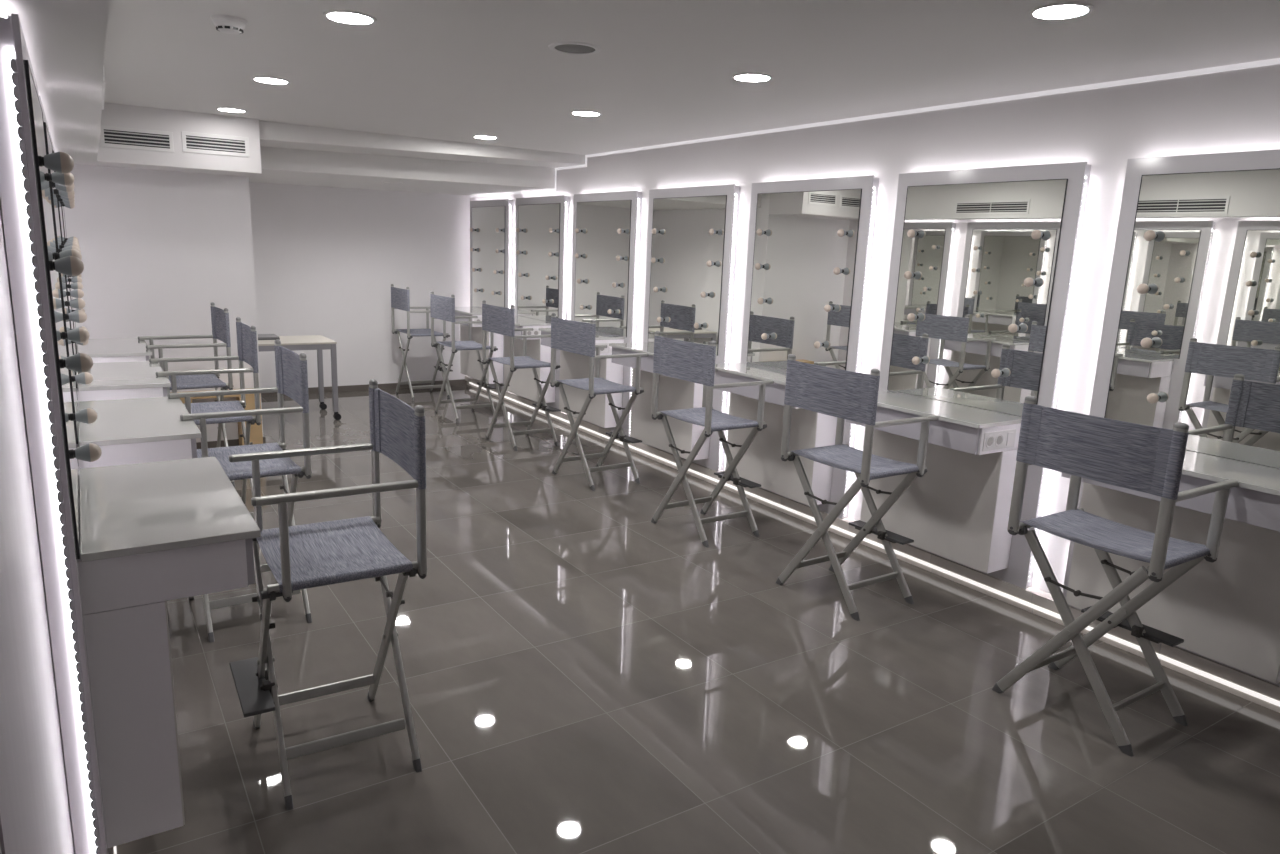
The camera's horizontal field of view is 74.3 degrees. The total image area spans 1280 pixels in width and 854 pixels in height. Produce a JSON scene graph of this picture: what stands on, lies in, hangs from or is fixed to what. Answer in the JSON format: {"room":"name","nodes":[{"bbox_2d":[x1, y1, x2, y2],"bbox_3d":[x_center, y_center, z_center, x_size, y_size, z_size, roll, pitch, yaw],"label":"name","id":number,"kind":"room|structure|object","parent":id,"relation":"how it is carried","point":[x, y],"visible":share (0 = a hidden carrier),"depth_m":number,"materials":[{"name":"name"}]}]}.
{"room":"backstage room","nodes":[
{"label":"backstage room","id":0,"kind":"room"},
{"bbox_2d":[0,199,74,853],"bbox_3d":[-2.139,-0.303,2.944,0.104,2.578,12.059,-6,14,-33],"label":"wall","id":1,"kind":"structure","parent":0,"point":[0,199],"depth_m":1.85,"materials":[{"name":"paint"}]},
{"bbox_2d":[0,214,73,853],"bbox_3d":[-0.984,0.272,1.341,0.003,1.975,1.065,-6,14,-33],"label":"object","id":2,"kind":"structure","parent":1,"relation":"attached to","point":[34,808],"depth_m":1.37,"materials":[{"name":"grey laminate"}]},
{"bbox_2d":[0,13,108,853],"bbox_3d":[-1.499,0.074,2.235,0.127,1.962,1.045,-6,14,-33],"label":"mirror panel","id":3,"kind":"object","parent":1,"relation":"attached to","point":[35,265],"visible":0.89,"depth_m":1.80,"materials":[{"name":"white paint"}]},
{"bbox_2d":[24,60,79,558],"bbox_3d":[-1.485,-0.303,2.155,0.006,1.049,0.901,-6,14,-33],"label":"mirror","id":4,"kind":"object","parent":3,"relation":"attached to","point":[43,176],"depth_m":1.93,"materials":[{"name":"silver"}]},
{"bbox_2d":[78,457,260,847],"bbox_3d":[-1.362,0.569,2.449,0.387,0.767,0.840,-6,14,-33],"label":"makeup counter","id":5,"kind":"object","parent":3,"relation":"attached to","point":[151,534],"depth_m":2.08,"materials":[{"name":"white laminate"}]},
{"bbox_2d":[79,457,260,561],"bbox_3d":[-1.345,0.203,2.373,0.380,0.019,0.838,-6,14,-33],"label":"countertop","id":6,"kind":"structure","parent":5,"relation":"on","point":[139,508],"depth_m":2.26,"materials":[{"name":"grey"}]},
{"bbox_2d":[39,96,92,472],"bbox_3d":[-2.168,-0.163,3.236,0.127,1.962,1.045,-6,14,-33],"label":"mirror panel","id":7,"kind":"object","parent":1,"relation":"attached to","point":[78,316],"visible":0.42,"depth_m":2.95,"materials":[{"name":"white metal"}]},
{"bbox_2d":[44,122,77,443],"bbox_3d":[-2.154,-0.541,3.156,0.006,1.049,0.901,-6,14,-33],"label":"mirror","id":8,"kind":"object","parent":7,"relation":"attached to","point":[55,190],"depth_m":2.93,"materials":[{"name":"silver"}]},
{"bbox_2d":[77,397,201,468],"bbox_3d":[-2.031,0.332,3.450,0.387,0.767,0.840,-6,14,-33],"label":"table","id":9,"kind":"object","parent":7,"relation":"attached to","point":[136,430],"depth_m":3.13,"materials":[{"name":"white laminate"}]},
{"bbox_2d":[78,397,201,446],"bbox_3d":[-2.014,-0.034,3.374,0.380,0.019,0.838,-6,14,-33],"label":"countertop","id":10,"kind":"structure","parent":9,"relation":"on","point":[136,420],"depth_m":3.26,"materials":[{"name":"grey"}]},
{"bbox_2d":[49,132,88,387],"bbox_3d":[-2.837,-0.401,4.237,0.127,1.962,1.045,-6,14,-33],"label":"mirror panel","id":11,"kind":"object","parent":1,"relation":"attached to","point":[77,292],"visible":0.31,"depth_m":3.96,"materials":[{"name":"white metal"}]},
{"bbox_2d":[53,151,76,387],"bbox_3d":[-2.823,-0.778,4.157,0.006,1.049,0.901,-6,14,-33],"label":"mirror","id":12,"kind":"object","parent":11,"relation":"attached to","point":[60,199],"depth_m":3.95,"materials":[{"name":"silver"}]},
{"bbox_2d":[77,361,170,401],"bbox_3d":[-2.700,0.094,4.451,0.387,0.767,0.840,-6,14,-33],"label":"table","id":13,"kind":"object","parent":11,"relation":"attached to","point":[111,380],"depth_m":4.12,"materials":[{"name":"white laminate"}]},
{"bbox_2d":[61,202,84,353],"bbox_3d":[-3.506,-0.638,5.238,0.127,1.962,1.045,-6,14,-33],"label":"mirror panel","id":14,"kind":"object","parent":1,"relation":"attached to","point":[78,278],"visible":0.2,"depth_m":4.95,"materials":[{"name":"white metal"}]},
{"bbox_2d":[61,202,76,353],"bbox_3d":[-3.491,-1.016,5.158,0.006,1.049,0.901,-6,14,-33],"label":"mirror","id":15,"kind":"object","parent":14,"relation":"attached to","point":[63,204],"depth_m":4.95,"materials":[{"name":"silver"}]},
{"bbox_2d":[77,338,151,362],"bbox_3d":[-3.369,-0.143,5.452,0.387,0.767,0.840,-6,14,-33],"label":"countertop","id":16,"kind":"structure","parent":14,"relation":"attached to","point":[106,350],"depth_m":5.16,"materials":[{"name":"white laminate"}]},
{"bbox_2d":[109,846,116,853],"bbox_3d":[-1.483,1.119,2.315,0.077,0.109,9.560,-6,14,-33],"label":"baseboard","id":17,"kind":"structure","parent":1,"relation":"attached to","point":[112,850],"depth_m":2.20,"materials":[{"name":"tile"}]},
{"bbox_2d":[0,0,108,161],"bbox_3d":[-1.181,-1.023,1.703,0.275,0.375,9.060,-6,14,-33],"label":"ceiling","id":18,"kind":"structure","parent":0,"point":[65,40],"depth_m":2.19,"materials":[{"name":"paint"}]},
{"bbox_2d":[64,164,262,441],"bbox_3d":[-4.175,-1.234,7.230,1.268,2.474,2.278,-6,14,-33],"label":"wall partition","id":19,"kind":"structure","parent":0,"point":[157,247],"depth_m":6.28,"materials":[{"name":"white paint"}]},
{"bbox_2d":[196,435,265,448],"bbox_3d":[-4.209,-0.054,7.472,1.280,0.065,2.278,-6,14,-33],"label":"baseboard","id":20,"kind":"structure","parent":19,"relation":"attached to","point":[234,442],"depth_m":6.71,"materials":[{"name":"tile"}]},
{"bbox_2d":[249,182,469,387],"bbox_3d":[-3.691,-1.625,8.921,3.969,2.578,0.104,-6,14,-33],"label":"wall","id":21,"kind":"structure","parent":0,"point":[327,260],"depth_m":9.27,"materials":[{"name":"white paint"}]},
{"bbox_2d":[261,379,466,395],"bbox_3d":[-3.171,-0.438,9.478,2.689,0.065,0.012,-6,14,-33],"label":"baseboard","id":22,"kind":"structure","parent":21,"relation":"attached to","point":[311,390],"depth_m":9.52,"materials":[{"name":"tile"}]},
{"bbox_2d":[249,121,584,195],"bbox_3d":[-2.361,-2.418,7.898,2.717,0.295,2.707,-6,14,-33],"label":"ceiling soffit","id":23,"kind":"structure","parent":0,"point":[291,154],"depth_m":7.14,"materials":[{"name":"paint"}]},
{"bbox_2d":[104,0,1279,154],"bbox_3d":[-0.386,-1.678,3.789,3.969,0.104,11.850,-6,14,-33],"label":"ceiling","id":24,"kind":"structure","parent":0,"point":[450,70],"depth_m":3.57,"materials":[{"name":"paint"}]},
{"bbox_2d":[73,102,261,176],"bbox_3d":[-3.370,-1.991,5.871,1.271,0.370,0.522,-6,14,-33],"label":"ceiling soffit","id":25,"kind":"object","parent":24,"relation":"attached to","point":[116,115],"visible":0.57,"depth_m":5.75,"materials":[{"name":"paint"}]},
{"bbox_2d":[100,125,173,151],"bbox_3d":[-3.327,-1.906,5.596,0.419,0.132,0.007,-6,14,-33],"label":"air vent","id":26,"kind":"object","parent":25,"relation":"attached to","point":[110,136],"visible":0.86,"depth_m":5.59,"materials":[{"name":"white plastic"}]},
{"bbox_2d":[181,131,249,156],"bbox_3d":[-2.932,-1.954,5.848,0.418,0.134,0.007,-6,14,-33],"label":"air vent","id":27,"kind":"object","parent":25,"relation":"attached to","point":[193,142],"visible":1,"depth_m":5.84,"materials":[{"name":"white plastic"}]},
{"bbox_2d":[211,14,246,33],"bbox_3d":[-1.558,-1.523,3.209,0.125,0.048,0.125,-6,14,-33],"label":"smoke detector","id":28,"kind":"object","parent":24,"relation":"attached to","point":[228,24],"visible":1,"depth_m":3.17,"materials":[{"name":"white plastic"}]},
{"bbox_2d":[216,107,246,112],"bbox_3d":[-2.687,-2.085,5.562,0.188,0.006,0.188,-6,14,-33],"label":"recessed light","id":29,"kind":"object","parent":24,"relation":"in","point":[226,109],"visible":1,"depth_m":5.55,"materials":[{"name":"white plastic"}]},
{"bbox_2d":[219,109,244,111],"bbox_3d":[-2.687,-2.086,5.562,0.159,0.003,0.159,-6,14,-33],"label":"diffuser","id":30,"kind":"object","parent":29,"relation":"attached to","point":[226,110],"depth_m":5.57,"materials":[{"name":"white plastic"}]},
{"bbox_2d":[251,76,289,83],"bbox_3d":[-1.936,-1.818,4.434,0.188,0.006,0.188,-6,14,-33],"label":"recessed light","id":31,"kind":"object","parent":24,"relation":"in","point":[263,79],"visible":1,"depth_m":4.42,"materials":[{"name":"white"}]},
{"bbox_2d":[255,78,286,83],"bbox_3d":[-1.936,-1.818,4.434,0.159,0.003,0.159,-6,14,-33],"label":"diffuser","id":32,"kind":"object","parent":31,"relation":"attached to","point":[263,80],"depth_m":4.44,"materials":[{"name":"white plastic"}]},
{"bbox_2d":[323,10,376,24],"bbox_3d":[-1.065,-1.503,3.104,0.188,0.006,0.188,-6,14,-33],"label":"recessed light","id":33,"kind":"object","parent":24,"relation":"in","point":[340,16],"visible":1,"depth_m":3.09,"materials":[{"name":"white"}]},
{"bbox_2d":[327,13,372,23],"bbox_3d":[-1.065,-1.504,3.104,0.159,0.003,0.159,-6,14,-33],"label":"diffuser","id":34,"kind":"object","parent":33,"relation":"attached to","point":[345,18],"depth_m":3.11,"materials":[{"name":"white plastic"}]},
{"bbox_2d":[473,135,496,138],"bbox_3d":[-1.188,-2.221,6.481,0.188,0.006,0.188,-6,14,-33],"label":"recessed light","id":35,"kind":"object","parent":24,"relation":"in","point":[474,136],"visible":1,"depth_m":6.46,"materials":[{"name":"white"}]},
{"bbox_2d":[476,136,494,138],"bbox_3d":[-1.188,-2.221,6.481,0.159,0.003,0.159,-6,14,-33],"label":"diffuser","id":36,"kind":"object","parent":35,"relation":"attached to","point":[479,137],"depth_m":6.48,"materials":[{"name":"white plastic"}]},
{"bbox_2d":[548,41,601,54],"bbox_3d":[-0.266,-1.545,3.453,0.217,0.007,0.217,-6,14,-33],"label":"ceiling speaker","id":37,"kind":"object","parent":24,"relation":"attached to","point":[566,47],"visible":1,"depth_m":3.44,"materials":[{"name":"white plastic"}]},
{"bbox_2d":[555,44,594,52],"bbox_3d":[-0.266,-1.546,3.453,0.167,0.002,0.167,-6,14,-33],"label":"speaker grille","id":38,"kind":"object","parent":37,"relation":"attached to","point":[561,48],"depth_m":3.45,"materials":[{"name":"grey"}]},
{"bbox_2d":[571,110,600,115],"bbox_3d":[-0.328,-1.901,5.124,0.188,0.006,0.188,-6,14,-33],"label":"recessed light","id":39,"kind":"object","parent":24,"relation":"in","point":[577,112],"visible":1,"depth_m":5.11,"materials":[{"name":"white plastic"}]},
{"bbox_2d":[573,112,598,115],"bbox_3d":[-0.328,-1.901,5.124,0.159,0.003,0.159,-6,14,-33],"label":"diffuser","id":40,"kind":"object","parent":39,"relation":"attached to","point":[574,113],"depth_m":5.14,"materials":[{"name":"white plastic"}]},
{"bbox_2d":[732,73,772,81],"bbox_3d":[0.515,-1.607,3.887,0.188,0.006,0.188,-6,14,-33],"label":"recessed light","id":41,"kind":"object","parent":24,"relation":"in","point":[744,77],"visible":1,"depth_m":3.88,"materials":[{"name":"white"}]},
{"bbox_2d":[735,75,768,80],"bbox_3d":[0.515,-1.607,3.887,0.159,0.003,0.159,-6,14,-33],"label":"diffuser","id":42,"kind":"object","parent":41,"relation":"attached to","point":[737,77],"depth_m":3.89,"materials":[{"name":"white plastic"}]},
{"bbox_2d":[1029,2,1093,19],"bbox_3d":[1.338,-1.321,2.688,0.188,0.006,0.188,-6,14,-33],"label":"recessed light","id":43,"kind":"object","parent":24,"relation":"in","point":[1060,10],"visible":1,"depth_m":2.68,"materials":[{"name":"white plastic"}]},
{"bbox_2d":[1034,5,1087,17],"bbox_3d":[1.338,-1.322,2.688,0.159,0.003,0.159,-6,14,-33],"label":"diffuser","id":44,"kind":"object","parent":43,"relation":"attached to","point":[1043,11],"depth_m":2.68,"materials":[{"name":"white plastic"}]},
{"bbox_2d":[116,385,1279,853],"bbox_3d":[-0.483,0.832,4.320,4.178,0.084,12.059,-6,14,-33],"label":"floor","id":45,"kind":"structure","parent":0,"point":[584,674],"depth_m":3.26,"materials":[{"name":"tile"}]},
{"bbox_2d":[138,302,234,486],"bbox_3d":[-3.060,-0.211,5.674,0.533,1.202,0.570,-6,14,-34],"label":"chair","id":46,"kind":"object","parent":45,"relation":"on","point":[219,317],"visible":0.55,"depth_m":5.70,"materials":[{"name":"metal"}]},
{"bbox_2d":[149,317,260,518],"bbox_3d":[-2.433,0.017,4.707,0.533,1.202,0.570,-5,14,-32],"label":"chair","id":47,"kind":"object","parent":45,"relation":"on","point":[246,335],"visible":0.55,"depth_m":4.76,"materials":[{"name":"metal"}]},
{"bbox_2d":[170,388,262,445],"bbox_3d":[-3.290,-0.037,6.565,0.627,0.476,0.183,-6,14,-33],"label":"wooden bench","id":48,"kind":"object","parent":45,"relation":"on","point":[256,436],"visible":0.16,"depth_m":6.62,"materials":[{"name":"brown wood"}]},
{"bbox_2d":[167,339,311,642],"bbox_3d":[-1.781,0.249,3.730,0.533,1.202,0.570,-6,14,-33],"label":"chair","id":49,"kind":"object","parent":45,"relation":"on","point":[291,367],"visible":0.62,"depth_m":3.70,"materials":[{"name":"metal"}]},
{"bbox_2d":[258,335,340,419],"bbox_3d":[-3.272,-0.452,7.903,0.761,0.734,0.606,-6,14,-33],"label":"work table","id":50,"kind":"object","parent":45,"relation":"on","point":[319,343],"visible":0.57,"depth_m":7.82,"materials":[{"name":"grey laminate"}]},
{"bbox_2d":[258,334,279,339],"bbox_3d":[-3.513,-0.830,7.806,0.303,0.027,0.272,-6,14,-33],"label":"laptop","id":51,"kind":"object","parent":50,"relation":"on","point":[260,336],"visible":0.47,"depth_m":7.76,"materials":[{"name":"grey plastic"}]},
{"bbox_2d":[228,379,426,809],"bbox_3d":[-1.024,0.492,2.718,0.533,1.202,0.570,-5,14,-31],"label":"chair","id":52,"kind":"object","parent":45,"relation":"on","point":[304,556],"visible":0.94,"depth_m":2.69,"materials":[{"name":"fabric"}]},
{"bbox_2d":[391,284,452,400],"bbox_3d":[-2.366,-0.936,9.232,0.533,1.202,0.570,-6,14,-33],"label":"chair","id":53,"kind":"object","parent":45,"relation":"on","point":[400,298],"visible":0.86,"depth_m":9.15,"materials":[{"name":"fabric"}]},
{"bbox_2d":[430,291,497,422],"bbox_3d":[-1.686,-0.700,8.240,0.533,1.202,0.570,-6,14,-34],"label":"chair","id":54,"kind":"object","parent":45,"relation":"on","point":[441,307],"visible":0.9,"depth_m":8.16,"materials":[{"name":"metal"}]},
{"bbox_2d":[482,300,560,450],"bbox_3d":[-0.992,-0.459,7.228,0.533,1.202,0.570,-6,15,-35],"label":"chair","id":55,"kind":"object","parent":45,"relation":"on","point":[495,319],"visible":0.93,"depth_m":7.15,"materials":[{"name":"metal"}]},
{"bbox_2d":[550,313,647,490],"bbox_3d":[-0.292,-0.208,6.168,0.533,1.202,0.570,-6,15,-35],"label":"chair","id":56,"kind":"object","parent":45,"relation":"on","point":[571,336],"visible":1,"depth_m":6.07,"materials":[{"name":"fabric"}]},
{"bbox_2d":[651,331,773,546],"bbox_3d":[0.436,0.042,5.118,0.533,1.202,0.570,-6,14,-33],"label":"chair","id":57,"kind":"object","parent":45,"relation":"on","point":[683,360],"visible":1,"depth_m":5.01,"materials":[{"name":"fabric"}]},
{"bbox_2d":[776,354,938,620],"bbox_3d":[1.077,0.260,4.207,0.533,1.202,0.570,-6,14,-34],"label":"chair","id":58,"kind":"object","parent":45,"relation":"on","point":[842,394],"visible":1,"depth_m":4.09,"materials":[{"name":"fabric"}]},
{"bbox_2d":[992,396,1238,756],"bbox_3d":[1.781,0.503,3.185,0.533,1.202,0.570,-6,14,-33],"label":"chair","id":59,"kind":"object","parent":45,"relation":"on","point":[1138,457],"visible":1,"depth_m":3.06,"materials":[{"name":"fabric"}]},
{"bbox_2d":[470,64,1279,592],"bbox_3d":[1.273,-0.635,5.145,0.104,2.578,12.059,-6,14,-33],"label":"wall","id":60,"kind":"structure","parent":0,"point":[1233,110],"depth_m":4.13,"materials":[{"name":"paint"}]},
{"bbox_2d":[470,199,512,389],"bbox_3d":[-1.690,-1.477,9.391,0.127,2.024,1.045,-6,14,-33],"label":"mirror panel","id":61,"kind":"object","parent":60,"relation":"attached to","point":[491,221],"visible":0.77,"depth_m":9.21,"materials":[{"name":"white metal"}]},
{"bbox_2d":[455,307,502,383],"bbox_3d":[-1.870,-0.919,9.402,0.387,0.767,0.840,-6,14,-33],"label":"vanity desk","id":62,"kind":"object","parent":61,"relation":"attached to","point":[469,365],"depth_m":9.26,"materials":[{"name":"white laminate"}]},
{"bbox_2d":[455,307,481,314],"bbox_3d":[-1.859,-1.285,9.323,0.380,0.019,0.838,-6,14,-33],"label":"countertop","id":63,"kind":"structure","parent":62,"relation":"on","point":[466,310],"depth_m":9.19,"materials":[{"name":"grey"}]},
{"bbox_2d":[472,206,504,307],"bbox_3d":[-1.675,-1.853,9.312,0.005,1.108,0.894,-6,14,-33],"label":"mirror","id":64,"kind":"object","parent":61,"relation":"attached to","point":[485,219],"depth_m":9.29,"materials":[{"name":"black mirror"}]},
{"bbox_2d":[515,195,569,411],"bbox_3d":[-1.021,-1.239,8.390,0.127,2.024,1.045,-6,14,-33],"label":"mirror panel","id":65,"kind":"object","parent":60,"relation":"attached to","point":[542,223],"visible":0.74,"depth_m":8.21,"materials":[{"name":"white metal"}]},
{"bbox_2d":[501,316,555,402],"bbox_3d":[-1.201,-0.682,8.401,0.387,0.767,0.840,-6,14,-33],"label":"vanity desk","id":66,"kind":"object","parent":65,"relation":"attached to","point":[522,383],"depth_m":8.23,"materials":[{"name":"white laminate"}]},
{"bbox_2d":[515,316,550,325],"bbox_3d":[-1.190,-1.047,8.322,0.380,0.019,0.838,-6,14,-33],"label":"countertop","id":67,"kind":"structure","parent":66,"relation":"on","point":[519,320],"depth_m":8.11,"materials":[{"name":"grey"}]},
{"bbox_2d":[517,203,559,321],"bbox_3d":[-1.006,-1.617,8.310,0.006,1.112,0.901,-6,14,-33],"label":"mirror","id":68,"kind":"object","parent":65,"relation":"attached to","point":[535,241],"depth_m":8.29,"materials":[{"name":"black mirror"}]},
{"bbox_2d":[571,190,641,435],"bbox_3d":[-0.352,-1.002,7.389,0.127,2.024,1.045,-6,14,-33],"label":"mirror panel","id":69,"kind":"object","parent":60,"relation":"attached to","point":[607,225],"visible":0.77,"depth_m":7.19,"materials":[{"name":"white metal"}]},
{"bbox_2d":[538,328,623,427],"bbox_3d":[-0.532,-0.444,7.400,0.387,0.767,0.840,-6,14,-33],"label":"vanity desk","id":70,"kind":"object","parent":69,"relation":"attached to","point":[599,412],"depth_m":7.29,"materials":[{"name":"white laminate"}]},
{"bbox_2d":[538,328,623,339],"bbox_3d":[-0.521,-0.810,7.322,0.380,0.019,0.838,-6,14,-33],"label":"countertop","id":71,"kind":"structure","parent":70,"relation":"on","point":[599,336],"depth_m":7.10,"materials":[{"name":"grey"}]},
{"bbox_2d":[574,200,631,336],"bbox_3d":[-0.338,-1.379,7.309,0.006,1.112,0.901,-6,14,-33],"label":"mirror","id":72,"kind":"object","parent":69,"relation":"attached to","point":[598,243],"depth_m":7.26,"materials":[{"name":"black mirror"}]},
{"bbox_2d":[641,184,739,471],"bbox_3d":[0.316,-0.764,6.388,0.127,2.024,1.045,-6,14,-33],"label":"mirror panel","id":73,"kind":"object","parent":60,"relation":"attached to","point":[692,237],"visible":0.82,"depth_m":6.20,"materials":[{"name":"white"}]},
{"bbox_2d":[609,342,709,459],"bbox_3d":[0.137,-0.207,6.399,0.387,0.767,0.840,-6,14,-33],"label":"table","id":74,"kind":"object","parent":73,"relation":"attached to","point":[673,393],"depth_m":6.34,"materials":[{"name":"white laminate"}]},
{"bbox_2d":[609,342,653,355],"bbox_3d":[0.147,-0.572,6.321,0.380,0.019,0.838,-6,14,-33],"label":"countertop","id":75,"kind":"structure","parent":74,"relation":"on","point":[644,347],"depth_m":6.42,"materials":[{"name":"grey"}]},
{"bbox_2d":[648,195,726,355],"bbox_3d":[0.331,-1.142,6.308,0.006,1.112,0.901,-6,14,-33],"label":"mirror","id":76,"kind":"object","parent":73,"relation":"attached to","point":[682,245],"depth_m":6.26,"materials":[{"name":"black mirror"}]},
{"bbox_2d":[741,175,878,518],"bbox_3d":[0.985,-0.527,5.387,0.127,2.024,1.045,-6,14,-33],"label":"mirror panel","id":77,"kind":"object","parent":60,"relation":"attached to","point":[810,241],"visible":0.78,"depth_m":5.21,"materials":[{"name":"white metal"}]},
{"bbox_2d":[714,362,836,505],"bbox_3d":[0.805,0.031,5.398,0.387,0.767,0.840,-6,14,-33],"label":"table","id":78,"kind":"object","parent":77,"relation":"attached to","point":[762,464],"depth_m":5.32,"materials":[{"name":"white laminate"}]},
{"bbox_2d":[715,362,786,384],"bbox_3d":[0.816,-0.335,5.320,0.380,0.019,0.838,-6,14,-33],"label":"countertop","id":79,"kind":"structure","parent":78,"relation":"on","point":[752,370],"depth_m":5.35,"materials":[{"name":"grey"}]},
{"bbox_2d":[747,189,861,369],"bbox_3d":[1.000,-0.905,5.307,0.006,1.112,0.901,-6,14,-33],"label":"mirror","id":80,"kind":"object","parent":77,"relation":"attached to","point":[799,248],"depth_m":5.26,"materials":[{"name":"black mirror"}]},
{"bbox_2d":[465,376,1279,712],"bbox_3d":[1.150,0.580,5.351,0.077,0.109,11.850,-6,14,-33],"label":"baseboard","id":81,"kind":"structure","parent":60,"relation":"attached to","point":[1264,693],"depth_m":4.36,"materials":[{"name":"metal"}]},
{"bbox_2d":[469,58,1279,196],"bbox_3d":[1.266,-1.647,4.901,0.006,0.290,11.850,-6,14,-33],"label":"trim","id":82,"kind":"structure","parent":60,"relation":"attached to","point":[1275,61],"depth_m":4.29,"materials":[{"name":"white paint"}]},
{"bbox_2d":[878,162,1090,588],"bbox_3d":[1.654,-0.290,4.386,0.127,2.024,1.045,-6,14,-33],"label":"mirror panel","id":83,"kind":"object","parent":60,"relation":"attached to","point":[983,263],"visible":0.79,"depth_m":4.21,"materials":[{"name":"white metal"}]},
{"bbox_2d":[846,391,1021,573],"bbox_3d":[1.474,0.268,4.397,0.387,0.767,0.840,-6,14,-33],"label":"makeup counter","id":84,"kind":"object","parent":83,"relation":"attached to","point":[958,511],"depth_m":4.24,"materials":[{"name":"white laminate"}]},
{"bbox_2d":[877,391,1021,428],"bbox_3d":[1.485,-0.097,4.319,0.380,0.019,0.838,-6,14,-33],"label":"countertop","id":85,"kind":"structure","parent":84,"relation":"on","point":[973,417],"depth_m":4.20,"materials":[{"name":"grey"}]},
{"bbox_2d":[986,435,994,447],"bbox_3d":[1.634,0.068,3.945,0.065,0.065,0.004,-6,14,-33],"label":"power socket","id":86,"kind":"object","parent":84,"relation":"attached to","point":[990,439],"depth_m":3.95,"materials":[{"name":"white plastic"}]},
{"bbox_2d":[995,434,1003,446],"bbox_3d":[1.694,0.063,3.983,0.065,0.065,0.004,-6,14,-33],"label":"power socket","id":87,"kind":"object","parent":84,"relation":"attached to","point":[999,438],"depth_m":3.98,"materials":[{"name":"white plastic"}]},
{"bbox_2d":[1006,432,1013,445],"bbox_3d":[1.764,0.056,4.027,0.047,0.063,0.004,-6,14,-33],"label":"rocker switch","id":88,"kind":"object","parent":84,"relation":"attached to","point":[1009,435],"depth_m":4.02,"materials":[{"name":"white plastic"}]},
{"bbox_2d":[887,179,1067,416],"bbox_3d":[1.669,-0.667,4.306,0.006,1.112,0.901,-6,14,-33],"label":"mirror","id":89,"kind":"object","parent":83,"relation":"attached to","point":[971,254],"depth_m":4.26,"materials":[{"name":"silver"}]},
{"bbox_2d":[1062,149,1279,685],"bbox_3d":[2.323,-0.052,3.385,0.127,2.024,1.045,-6,14,-33],"label":"mirror panel","id":90,"kind":"object","parent":60,"relation":"attached to","point":[1190,335],"visible":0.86,"depth_m":3.41,"materials":[{"name":"white paint"}]},
{"bbox_2d":[1061,450,1279,683],"bbox_3d":[2.143,0.505,3.396,0.387,0.767,0.840,-6,14,-33],"label":"makeup counter","id":91,"kind":"object","parent":90,"relation":"attached to","point":[1226,610],"depth_m":3.28,"materials":[{"name":"grey"}]},
{"bbox_2d":[1182,450,1279,495],"bbox_3d":[2.154,0.140,3.318,0.380,0.019,0.838,-6,14,-33],"label":"countertop","id":92,"kind":"structure","parent":91,"relation":"on","point":[1250,476],"depth_m":3.15,"materials":[{"name":"grey"}]},
{"bbox_2d":[1104,168,1279,467],"bbox_3d":[2.338,-0.430,3.305,0.006,1.112,0.901,-6,14,-33],"label":"mirror","id":93,"kind":"object","parent":90,"relation":"attached to","point":[1210,309],"depth_m":3.40,"materials":[{"name":"silver"}]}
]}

